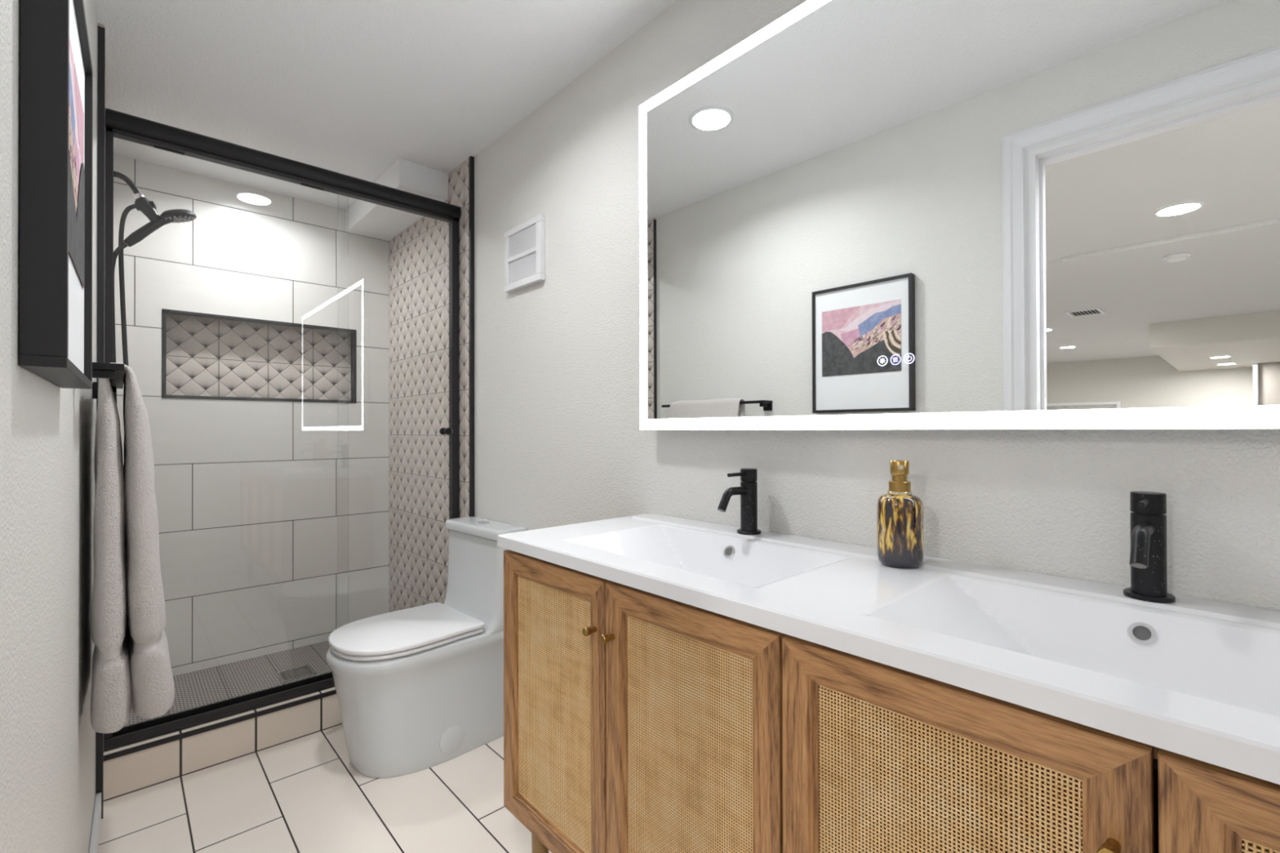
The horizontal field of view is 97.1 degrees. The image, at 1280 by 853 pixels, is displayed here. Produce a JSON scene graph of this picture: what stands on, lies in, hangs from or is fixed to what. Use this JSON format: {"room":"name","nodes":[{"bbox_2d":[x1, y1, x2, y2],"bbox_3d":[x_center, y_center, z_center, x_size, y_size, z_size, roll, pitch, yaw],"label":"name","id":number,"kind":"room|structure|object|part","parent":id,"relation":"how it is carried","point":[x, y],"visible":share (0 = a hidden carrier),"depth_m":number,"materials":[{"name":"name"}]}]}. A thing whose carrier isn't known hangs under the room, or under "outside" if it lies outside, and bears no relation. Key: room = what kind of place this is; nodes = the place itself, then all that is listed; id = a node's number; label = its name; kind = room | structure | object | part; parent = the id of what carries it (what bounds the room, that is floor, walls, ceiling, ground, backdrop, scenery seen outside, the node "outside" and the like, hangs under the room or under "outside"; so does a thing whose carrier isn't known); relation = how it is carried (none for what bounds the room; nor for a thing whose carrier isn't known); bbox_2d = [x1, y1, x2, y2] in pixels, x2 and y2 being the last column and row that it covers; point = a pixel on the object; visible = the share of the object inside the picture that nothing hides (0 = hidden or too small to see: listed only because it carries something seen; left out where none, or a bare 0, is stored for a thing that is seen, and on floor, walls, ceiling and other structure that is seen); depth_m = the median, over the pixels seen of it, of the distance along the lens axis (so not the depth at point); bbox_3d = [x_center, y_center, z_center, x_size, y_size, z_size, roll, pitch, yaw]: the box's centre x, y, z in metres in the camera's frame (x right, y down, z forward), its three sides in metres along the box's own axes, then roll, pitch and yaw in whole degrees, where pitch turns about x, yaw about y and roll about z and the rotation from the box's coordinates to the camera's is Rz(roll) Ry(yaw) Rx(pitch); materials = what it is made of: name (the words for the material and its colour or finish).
{"room":"bathroom","nodes":[
{"label":"bathroom","id":0,"kind":"room"},
{"bbox_2d":[0,0,107,852],"bbox_3d":[-1.138,-0.024,1.026,0.216,2.314,4.150,0,0,-43],"label":"wall","id":1,"kind":"structure","parent":0,"point":[48,737],"depth_m":0.74,"materials":[{"name":"white paint"}]},
{"bbox_2d":[18,0,93,389],"bbox_3d":[-0.777,-0.325,0.762,0.036,0.524,0.415,0,0,-41],"label":"framed print","id":2,"kind":"object","parent":1,"relation":"attached to","point":[56,71],"visible":1,"depth_m":0.61,"materials":[{"name":"black wood"}]},
{"bbox_2d":[68,38,84,288],"bbox_3d":[-0.769,-0.356,0.769,0.002,0.277,0.330,0,0,-41],"label":"print","id":3,"kind":"object","parent":2,"relation":"attached to","point":[76,110],"depth_m":0.78,"materials":[{"name":"multicoloured paper"}]},
{"bbox_2d":[88,792,101,852],"bbox_3d":[-1.014,1.093,1.009,0.012,0.078,1.696,0,0,-41],"label":"baseboard","id":4,"kind":"structure","parent":1,"relation":"attached to","point":[96,821],"depth_m":1.52,"materials":[{"name":"white paint"}]},
{"bbox_2d":[95,26,105,818],"bbox_3d":[-1.569,-0.014,1.644,0.015,2.302,0.008,0,0,-43],"label":"trim","id":5,"kind":"structure","parent":1,"relation":"attached to","point":[101,31],"depth_m":1.64,"materials":[{"name":"black metal"}]},
{"bbox_2d":[92,362,124,399],"bbox_3d":[-1.271,-0.099,1.338,0.071,0.046,0.660,0,0,-43],"label":"towel bar","id":6,"kind":"object","parent":1,"relation":"attached to","point":[113,371],"visible":0.53,"depth_m":1.12,"materials":[{"name":"black metal"}]},
{"bbox_3d":[-1.062,-0.118,1.094,0.049,0.013,0.016,0,0,-43],"label":"arm","id":7,"kind":"part","parent":6,"relation":"part of","materials":[{"name":"black metal"}]},
{"bbox_2d":[90,362,174,733],"bbox_3d":[-1.249,0.257,1.393,0.144,0.797,0.457,0,0,-43],"label":"towel","id":8,"kind":"object","parent":6,"relation":"hanging from","point":[131,662],"visible":0.99,"depth_m":1.23,"materials":[{"name":"grey fabric"}]},
{"bbox_2d":[113,171,196,403],"bbox_3d":[-1.874,-0.337,2.178,0.260,1.267,0.116,0,0,-43],"label":"handheld shower","id":9,"kind":"object","parent":1,"relation":"attached to","point":[148,208],"visible":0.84,"depth_m":2.13,"materials":[{"name":"black metal"}]},
{"bbox_3d":[-1.936,-0.913,2.126,0.092,0.076,0.021,0,0,-43],"label":"arm","id":10,"kind":"part","parent":9,"relation":"part of","materials":[{"name":"black metal"}]},
{"bbox_3d":[-1.886,-0.757,2.171,0.149,0.158,0.040,0,0,-43],"label":"handle","id":11,"kind":"part","parent":9,"relation":"part of","materials":[{"name":"black metal"}]},
{"bbox_2d":[113,154,388,675],"bbox_3d":[-1.905,-0.012,2.832,1.235,2.314,0.120,0,0,-43],"label":"wall","id":12,"kind":"structure","parent":0,"point":[273,516],"depth_m":2.78,"materials":[{"name":"beige tile"}]},
{"bbox_2d":[165,313,351,400],"bbox_3d":[-1.917,-0.326,2.885,0.827,0.417,0.030,0,0,-43],"label":"wall niche","id":13,"kind":"object","parent":12,"relation":"attached to","point":[206,356],"visible":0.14,"depth_m":2.84,"materials":[{"name":"tile"}]},
{"bbox_2d":[161,308,356,403],"bbox_3d":[-1.852,-0.327,2.814,0.811,0.401,0.023,0,0,-43],"label":"trim","id":14,"kind":"structure","parent":12,"relation":"attached to","point":[164,312],"depth_m":2.74,"materials":[{"name":"black metal"}]},
{"bbox_2d":[97,640,551,852],"bbox_3d":[-0.513,1.150,1.329,1.750,0.066,3.964,0,0,-43],"label":"floor","id":15,"kind":"structure","parent":0,"point":[304,794],"depth_m":1.71,"materials":[{"name":"beige tile"}]},
{"bbox_2d":[103,693,342,801],"bbox_3d":[-1.248,1.076,2.153,1.154,0.127,0.130,0,0,-43],"label":"shower curb","id":16,"kind":"object","parent":15,"relation":"on","point":[124,775],"visible":0.43,"depth_m":1.90,"materials":[{"name":"beige tile"}]},
{"bbox_2d":[103,687,335,755],"bbox_3d":[-1.249,1.006,2.155,1.154,0.012,0.126,0,0,-43],"label":"shower curb","id":17,"kind":"object","parent":16,"relation":"on","point":[120,748],"visible":0.07,"depth_m":1.91,"materials":[{"name":"beige tile"}]},
{"bbox_2d":[103,107,460,751],"bbox_3d":[-1.237,0.006,2.142,1.150,1.987,0.068,0,0,-43],"label":"sliding shower door","id":18,"kind":"structure","parent":17,"relation":"on","point":[119,125],"depth_m":2.02,"materials":[{"name":"black metal"}]},
{"bbox_3d":[-1.241,-0.957,2.148,1.150,0.060,0.058,0,0,-43],"label":"header rail","id":19,"kind":"part","parent":18,"relation":"part of","materials":[{"name":"black metal"}]},
{"bbox_3d":[-0.857,0.021,2.491,0.032,0.032,0.068,0,0,-43],"label":"knob","id":20,"kind":"part","parent":18,"relation":"part of","materials":[{"name":"black metal"}]},
{"bbox_2d":[103,689,336,761],"bbox_3d":[-1.204,1.008,2.106,1.154,0.015,0.008,0,0,-43],"label":"trim","id":21,"kind":"structure","parent":16,"relation":"attached to","point":[125,752],"depth_m":1.89,"materials":[{"name":"black metal"}]},
{"bbox_2d":[275,664,316,683],"bbox_3d":[-1.568,1.125,2.578,0.136,0.002,0.136,0,0,-43],"label":"shower drain","id":22,"kind":"object","parent":15,"relation":"on","point":[308,667],"visible":1,"depth_m":2.57,"materials":[{"name":"silver metal"}]},
{"bbox_2d":[325,516,527,777],"bbox_3d":[-0.781,0.756,2.047,0.420,0.762,0.629,0,0,44],"label":"toilet","id":23,"kind":"object","parent":15,"relation":"on","point":[419,688],"visible":0.9,"depth_m":1.91,"materials":[{"name":"white ceramic"}]},
{"bbox_3d":[-0.837,0.731,1.988,0.376,0.012,0.444,0,0,44],"label":"seat","id":24,"kind":"part","parent":23,"relation":"part of","materials":[{"name":"white plastic"}]},
{"bbox_3d":[-0.837,0.711,1.988,0.384,0.016,0.452,0,0,44],"label":"lid","id":25,"kind":"part","parent":23,"relation":"part of","materials":[{"name":"white plastic"}]},
{"bbox_3d":[-0.612,0.399,2.226,0.420,0.039,0.138,0,0,44],"label":"tank lid","id":26,"kind":"part","parent":23,"relation":"part of","materials":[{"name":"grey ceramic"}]},
{"bbox_2d":[503,549,1279,852],"bbox_3d":[0.351,0.704,0.919,0.476,0.848,1.530,0,0,-43],"label":"vanity cabinet","id":27,"kind":"object","parent":15,"relation":"on","point":[636,721],"visible":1,"depth_m":0.78,"materials":[{"name":"brown wood"}]},
{"bbox_3d":[-0.233,1.015,1.321,0.042,0.234,0.042,0,0,-43],"label":"leg","id":28,"kind":"part","parent":27,"relation":"part of","materials":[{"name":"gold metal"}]},
{"bbox_3d":[-0.187,0.595,1.207,0.002,0.510,0.285,0,0,-43],"label":"cane panel","id":29,"kind":"part","parent":27,"relation":"part of","materials":[{"name":"beige wicker"}]},
{"bbox_3d":[-0.188,0.595,1.206,0.020,0.604,0.378,0,0,-43],"label":"door","id":30,"kind":"part","parent":27,"relation":"part of","materials":[{"name":"beige wicker"}]},
{"bbox_3d":[-0.095,0.387,1.072,0.026,0.017,0.017,0,0,-43],"label":"knob","id":31,"kind":"part","parent":27,"relation":"part of","materials":[{"name":"gold metal"}]},
{"bbox_3d":[-0.059,0.387,1.033,0.026,0.017,0.017,0,0,-43],"label":"knob","id":32,"kind":"part","parent":27,"relation":"part of","materials":[{"name":"gold metal"}]},
{"bbox_3d":[0.072,0.593,0.925,0.002,0.510,0.285,0,0,-43],"label":"cane panel","id":33,"kind":"part","parent":27,"relation":"part of","materials":[{"name":"beige wicker"}]},
{"bbox_3d":[0.071,0.593,0.925,0.020,0.604,0.378,0,0,-43],"label":"door","id":34,"kind":"part","parent":27,"relation":"part of","materials":[{"name":"beige wicker"}]},
{"bbox_2d":[497,513,1279,784],"bbox_3d":[0.361,0.301,0.929,0.477,0.110,1.542,0,0,-43],"label":"double sink","id":35,"kind":"object","parent":27,"relation":"in","point":[1197,678],"visible":0.94,"depth_m":0.78,"materials":[{"name":"white ceramic"}]},
{"bbox_2d":[717,468,760,534],"bbox_3d":[0.225,0.174,1.296,0.137,0.150,0.056,0,0,-43],"label":"faucet","id":36,"kind":"object","parent":35,"relation":"on","point":[748,490],"visible":1,"depth_m":1.30,"materials":[{"name":"black metal"}]},
{"bbox_3d":[0.211,0.165,1.283,0.098,0.054,0.019,0,0,-43],"label":"spout","id":37,"kind":"part","parent":36,"relation":"part of","materials":[{"name":"black metal"}]},
{"bbox_3d":[0.223,0.110,1.295,0.063,0.009,0.008,0,0,-43],"label":"lever","id":38,"kind":"part","parent":36,"relation":"part of","materials":[{"name":"black metal"}]},
{"bbox_2d":[876,460,924,568],"bbox_3d":[0.473,0.157,1.029,0.078,0.189,0.078,0,0,-43],"label":"soap dispenser","id":39,"kind":"object","parent":35,"relation":"on","point":[900,513],"visible":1,"depth_m":1.00,"materials":[{"name":"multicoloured glass"}]},
{"bbox_2d":[1123,491,1175,603],"bbox_3d":[0.699,0.170,0.782,0.137,0.150,0.056,0,0,-43],"label":"faucet","id":40,"kind":"object","parent":35,"relation":"on","point":[1148,517],"visible":1,"depth_m":0.79,"materials":[{"name":"black metal"}]},
{"bbox_3d":[0.684,0.160,0.769,0.098,0.054,0.019,0,0,-43],"label":"spout","id":41,"kind":"part","parent":40,"relation":"part of","materials":[{"name":"black metal"}]},
{"bbox_3d":[0.697,0.106,0.781,0.063,0.009,0.008,0,0,-43],"label":"lever","id":42,"kind":"part","parent":40,"relation":"part of","materials":[{"name":"black metal"}]},
{"bbox_3d":[0.332,0.591,0.644,0.002,0.510,0.285,0,0,-43],"label":"cane panel","id":43,"kind":"part","parent":27,"relation":"part of","materials":[{"name":"beige wicker"}]},
{"bbox_3d":[0.331,0.591,0.643,0.020,0.604,0.378,0,0,-43],"label":"door","id":44,"kind":"part","parent":27,"relation":"part of","materials":[{"name":"beige wicker"}]},
{"bbox_3d":[0.424,0.383,0.509,0.026,0.017,0.017,0,0,-43],"label":"knob","id":45,"kind":"part","parent":27,"relation":"part of","materials":[{"name":"gold metal"}]},
{"bbox_3d":[0.590,0.588,0.361,0.020,0.604,0.378,0,0,-43],"label":"door","id":46,"kind":"part","parent":27,"relation":"part of","materials":[{"name":"brown wood"}]},
{"bbox_3d":[0.591,0.588,0.362,0.002,0.510,0.285,0,0,-43],"label":"cane panel","id":47,"kind":"part","parent":27,"relation":"part of","materials":[{"name":"beige wicker"}]},
{"bbox_2d":[351,334,352,400],"bbox_3d":[-1.877,-0.327,2.842,0.827,0.417,0.089,0,0,-43],"label":"lining","id":48,"kind":"object","parent":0,"point":[351,335],"visible":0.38,"depth_m":3.14,"materials":[{"name":"tile"}]},
{"bbox_2d":[95,0,676,209],"bbox_3d":[-0.598,-1.230,1.464,1.700,0.100,4.250,0,0,-43],"label":"ceiling","id":49,"kind":"structure","parent":0,"point":[354,88],"depth_m":1.86,"materials":[{"name":"white paint"}]},
{"bbox_2d":[346,158,448,241],"bbox_3d":[-1.238,-1.111,2.834,0.222,0.120,0.794,0,0,-43],"label":"soffit","id":50,"kind":"structure","parent":0,"point":[363,218],"depth_m":2.72,"materials":[{"name":"white paint"}]},
{"bbox_2d":[388,0,1279,612],"bbox_3d":[-0.110,-0.022,1.905,0.180,2.314,4.250,0,0,-43],"label":"wall","id":51,"kind":"structure","parent":0,"point":[559,440],"depth_m":1.72,"materials":[{"name":"white paint"}]},
{"bbox_2d":[468,155,474,516],"bbox_3d":[-0.730,-0.017,2.454,0.018,2.312,0.016,0,0,-43],"label":"trim","id":52,"kind":"structure","parent":51,"relation":"attached to","point":[471,159],"depth_m":2.45,"materials":[{"name":"black metal"}]},
{"bbox_2d":[504,213,545,293],"bbox_3d":[-0.438,-0.647,2.136,0.022,0.236,0.256,0,0,-43],"label":"air vent","id":53,"kind":"object","parent":51,"relation":"in","point":[524,243],"visible":1,"depth_m":2.12,"materials":[{"name":"white plastic"}]},
{"bbox_3d":[-0.439,-0.698,2.140,0.016,0.086,0.202,0,0,-43],"label":"louver panel","id":54,"kind":"part","parent":53,"relation":"part of","materials":[{"name":"white plastic"}]},
{"bbox_3d":[-0.438,-0.596,2.139,0.016,0.086,0.202,0,0,-43],"label":"louver panel","id":55,"kind":"part","parent":53,"relation":"part of","materials":[{"name":"white plastic"}]},
{"bbox_2d":[639,0,1279,430],"bbox_3d":[0.535,-0.455,1.058,0.049,0.924,1.532,0,0,-43],"label":"led mirror","id":56,"kind":"object","parent":51,"relation":"attached to","point":[855,215],"visible":1,"depth_m":0.98,"materials":[{"name":"white mirror"}]},
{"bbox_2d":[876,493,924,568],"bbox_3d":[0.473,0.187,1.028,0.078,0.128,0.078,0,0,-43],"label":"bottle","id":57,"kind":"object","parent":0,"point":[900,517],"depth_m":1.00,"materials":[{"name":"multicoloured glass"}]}
]}

